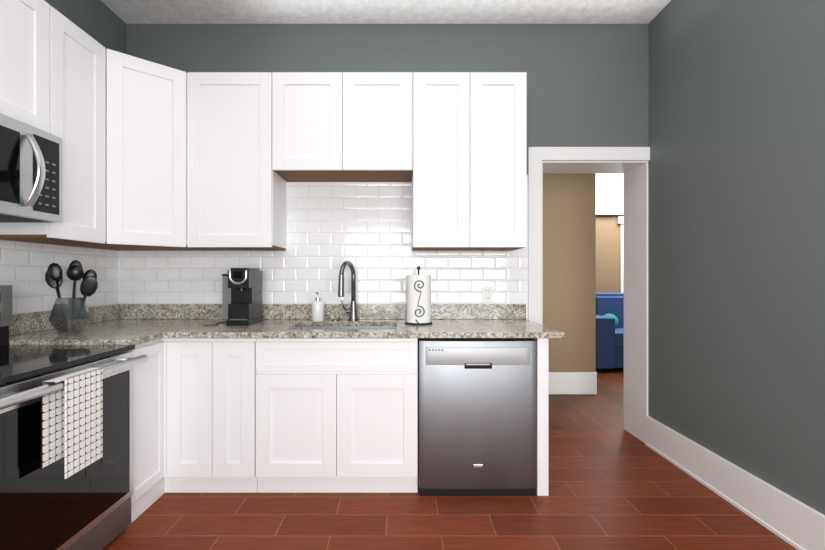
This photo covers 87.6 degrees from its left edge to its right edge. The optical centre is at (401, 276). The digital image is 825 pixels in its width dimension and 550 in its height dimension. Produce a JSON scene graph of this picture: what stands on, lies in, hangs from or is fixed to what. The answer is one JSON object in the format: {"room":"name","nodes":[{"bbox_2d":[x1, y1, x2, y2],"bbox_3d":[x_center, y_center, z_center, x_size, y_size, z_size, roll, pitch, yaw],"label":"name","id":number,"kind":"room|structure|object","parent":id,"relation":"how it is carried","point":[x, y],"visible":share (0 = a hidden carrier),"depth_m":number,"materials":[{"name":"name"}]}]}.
{"room":"kitchen","nodes":[
{"label":"kitchen","id":0,"kind":"room"},
{"bbox_2d":[44,0,125,53],"bbox_3d":[-1.942,-0.285,0.710,0.205,2.810,4.320,0,0,0],"label":"wall","id":1,"kind":"structure","parent":0,"point":[101,23],"depth_m":2.60,"materials":[{"name":"grey paint"}]},
{"bbox_2d":[0,0,49,132],"bbox_3d":[-1.728,-0.914,1.531,0.330,0.591,0.760,0,0,0],"label":"upper cabinet","id":2,"kind":"object","parent":1,"relation":"attached to","point":[24,61],"visible":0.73,"depth_m":1.79,"materials":[{"name":"white wood"}]},
{"bbox_2d":[0,113,61,221],"bbox_3d":[-1.665,-0.428,1.531,0.455,0.373,0.756,0,0,0],"label":"microwave","id":3,"kind":"object","parent":2,"relation":"attached to","point":[30,173],"visible":1,"depth_m":1.72,"materials":[{"name":"silver metal"}]},
{"bbox_2d":[0,6,104,243],"bbox_3d":[-1.728,-0.693,2.091,0.330,1.035,0.356,0,0,0],"label":"upper cabinet","id":4,"kind":"object","parent":1,"relation":"attached to","point":[77,89],"visible":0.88,"depth_m":2.08,"materials":[{"name":"white wood"}]},
{"bbox_2d":[0,240,117,313],"bbox_3d":[-1.892,-0.175,1.732,0.006,1.010,2.264,0,0,0],"label":"tile","id":5,"kind":"structure","parent":1,"relation":"attached to","point":[24,266],"depth_m":2.28,"materials":[{"name":"white tile"}]},
{"bbox_2d":[101,0,670,23],"bbox_3d":[-0.125,-1.750,0.850,3.840,0.120,4.600,0,0,0],"label":"ceiling","id":6,"kind":"structure","parent":0,"point":[386,11],"depth_m":2.74,"materials":[{"name":"white paint"}]},
{"bbox_2d":[126,24,647,174],"bbox_3d":[-0.200,-0.285,3.010,3.690,2.810,0.280,0,0,0],"label":"wall","id":7,"kind":"structure","parent":0,"point":[587,85],"depth_m":2.87,"materials":[{"name":"grey paint"}]},
{"bbox_2d":[51,49,210,250],"bbox_3d":[-1.582,-0.693,2.570,0.622,1.035,0.597,0,0,0],"label":"upper cabinet","id":8,"kind":"object","parent":7,"relation":"attached to","point":[145,155],"visible":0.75,"depth_m":2.40,"materials":[{"name":"white wood"}]},
{"bbox_2d":[187,72,286,250],"bbox_3d":[-1.020,-0.693,2.703,0.501,1.035,0.330,0,0,0],"label":"upper cabinet","id":9,"kind":"object","parent":7,"relation":"attached to","point":[236,192],"visible":0.98,"depth_m":2.55,"materials":[{"name":"white wood"}]},
{"bbox_2d":[118,175,527,319],"bbox_3d":[-0.528,-0.175,2.867,2.733,1.010,0.006,0,0,0],"label":"tile","id":10,"kind":"structure","parent":7,"relation":"attached to","point":[364,229],"depth_m":2.86,"materials":[{"name":"white tile"}]},
{"bbox_2d":[482,286,492,302],"bbox_3d":[0.567,0.117,2.860,0.072,0.115,0.007,0,0,0],"label":"electrical outlet plate","id":11,"kind":"object","parent":10,"relation":"attached to","point":[487,294],"visible":1,"depth_m":2.86,"materials":[{"name":"white plastic"}]},
{"bbox_2d":[272,72,412,181],"bbox_3d":[-0.352,-0.921,2.703,0.832,0.578,0.330,0,0,0],"label":"upper cabinet","id":12,"kind":"object","parent":7,"relation":"attached to","point":[341,127],"visible":1,"depth_m":2.55,"materials":[{"name":"white wood"}]},
{"bbox_2d":[412,72,526,250],"bbox_3d":[0.402,-0.693,2.703,0.673,1.035,0.330,0,0,0],"label":"upper cabinet","id":13,"kind":"object","parent":7,"relation":"attached to","point":[469,182],"visible":1,"depth_m":2.54,"materials":[{"name":"white wood"}]},
{"bbox_2d":[528,147,649,442],"bbox_3d":[1.242,0.129,3.010,0.806,1.983,0.320,0,0,0],"label":"door frame","id":14,"kind":"structure","parent":7,"relation":"attached to","point":[631,163],"depth_m":2.92,"materials":[{"name":"white wood"}]},
{"bbox_2d":[102,368,796,549],"bbox_3d":[1.978,1.180,3.775,8.045,0.120,10.450,0,0,0],"label":"floor","id":15,"kind":"structure","parent":0,"point":[616,490],"depth_m":2.03,"materials":[{"name":"tile"}]},
{"bbox_2d":[0,285,147,549],"bbox_3d":[-1.489,0.578,1.531,0.768,1.085,0.754,0,0,0],"label":"range","id":16,"kind":"object","parent":15,"relation":"on","point":[66,447],"visible":1,"depth_m":1.50,"materials":[{"name":"silver metal"}]},
{"bbox_2d":[126,338,256,527],"bbox_3d":[-1.323,0.716,2.392,1.140,0.809,0.953,0,0,0],"label":"base cabinet","id":17,"kind":"object","parent":15,"relation":"on","point":[194,415],"visible":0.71,"depth_m":2.20,"materials":[{"name":"white wood"}]},
{"bbox_2d":[9,304,563,344],"bbox_3d":[-0.535,0.351,2.392,2.716,0.342,0.953,0,0,0],"label":"countertop","id":18,"kind":"structure","parent":17,"relation":"on","point":[124,324],"depth_m":2.48,"materials":[{"name":"stone"}]},
{"bbox_2d":[45,260,97,333],"bbox_3d":[-1.660,0.096,2.160,0.262,0.367,0.159,0,0,0],"label":"utensil holder","id":19,"kind":"object","parent":18,"relation":"on","point":[77,314],"visible":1,"depth_m":2.13,"materials":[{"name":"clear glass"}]},
{"bbox_2d":[204,268,262,325],"bbox_3d":[-1.001,0.113,2.574,0.252,0.332,0.272,0,0,0],"label":"coffee maker","id":20,"kind":"object","parent":18,"relation":"on","point":[241,296],"visible":1,"depth_m":2.52,"materials":[{"name":"black plastic"}]},
{"bbox_2d":[312,292,323,321],"bbox_3d":[-0.528,0.186,2.697,0.078,0.187,0.085,0,0,0],"label":"soap dispenser","id":21,"kind":"object","parent":18,"relation":"on","point":[317,310],"visible":1,"depth_m":2.67,"materials":[{"name":"white"}]},
{"bbox_2d":[332,261,358,320],"bbox_3d":[-0.364,0.089,2.693,0.173,0.381,0.212,0,0,0],"label":"faucet","id":22,"kind":"object","parent":18,"relation":"on","point":[353,314],"visible":1,"depth_m":2.74,"materials":[{"name":"grey metal"}]},
{"bbox_2d":[405,266,431,324],"bbox_3d":[0.100,0.106,2.579,0.164,0.346,0.166,0,0,0],"label":"paper towel holder","id":23,"kind":"object","parent":18,"relation":"on","point":[418,299],"visible":1,"depth_m":2.52,"materials":[{"name":"black"}]},
{"bbox_2d":[256,338,417,492],"bbox_3d":[-0.335,0.716,2.534,0.832,0.809,0.668,0,0,0],"label":"base cabinet","id":24,"kind":"object","parent":15,"relation":"on","point":[336,415],"visible":0.94,"depth_m":2.21,"materials":[{"name":"white wood"}]},
{"bbox_2d":[418,338,536,494],"bbox_3d":[0.388,0.721,2.500,0.603,0.798,0.640,0,0,0],"label":"dishwasher","id":25,"kind":"object","parent":15,"relation":"on","point":[477,416],"visible":1,"depth_m":2.19,"materials":[{"name":"silver metal"}]},
{"bbox_2d":[531,338,547,495],"bbox_3d":[0.722,0.716,2.534,0.057,0.809,0.668,0,0,0],"label":"cabinet end panel","id":26,"kind":"object","parent":15,"relation":"on","point":[542,418],"visible":0.33,"depth_m":2.20,"materials":[{"name":"white wood"}]},
{"bbox_2d":[596,293,623,371],"bbox_3d":[3.280,0.670,5.495,2.020,0.900,0.950,0,0,0],"label":"sofa","id":27,"kind":"object","parent":15,"relation":"on","point":[609,330],"visible":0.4,"depth_m":5.04,"materials":[{"name":"blue fabric"}]},
{"bbox_2d":[543,173,595,371],"bbox_3d":[0.677,-0.285,4.195,2.355,2.810,0.150,0,0,0],"label":"wall","id":28,"kind":"structure","parent":0,"point":[569,255],"depth_m":4.12,"materials":[{"name":"brown paint"}]},
{"bbox_2d":[548,372,596,393],"bbox_3d":[0.680,1.015,4.110,2.360,0.210,0.020,0,0,0],"label":"baseboard","id":29,"kind":"structure","parent":28,"relation":"attached to","point":[572,382],"depth_m":4.10,"materials":[{"name":"white wood"}]},
{"bbox_2d":[596,215,623,292],"bbox_3d":[2.825,-0.285,6.375,6.650,2.810,0.150,0,0,0],"label":"wall","id":30,"kind":"structure","parent":0,"point":[607,253],"depth_m":6.29,"materials":[{"name":"brown paint"}]},
{"bbox_2d":[596,173,623,214],"bbox_3d":[3.950,-1.299,6.270,4.100,0.781,0.060,0,0,0],"label":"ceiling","id":31,"kind":"structure","parent":30,"relation":"attached to","point":[609,193],"depth_m":6.27,"materials":[{"name":"white paint"}]},
{"bbox_2d":[617,217,623,292],"bbox_3d":[3.774,0.120,6.277,1.240,2.000,0.044,0,0,0],"label":"window","id":32,"kind":"structure","parent":30,"relation":"in","point":[620,220],"depth_m":6.28,"materials":[{"name":"white"}]},
{"bbox_2d":[648,0,824,514],"bbox_3d":[1.720,-0.285,0.850,0.150,2.810,4.600,0,0,0],"label":"wall","id":33,"kind":"structure","parent":0,"point":[736,236],"depth_m":2.08,"materials":[{"name":"grey paint"}]},
{"bbox_2d":[645,416,824,549],"bbox_3d":[1.633,1.022,0.785,0.024,0.195,4.170,0,0,0],"label":"baseboard","id":34,"kind":"structure","parent":33,"relation":"attached to","point":[793,522],"depth_m":2.04,"materials":[{"name":"white wood"}]}
]}

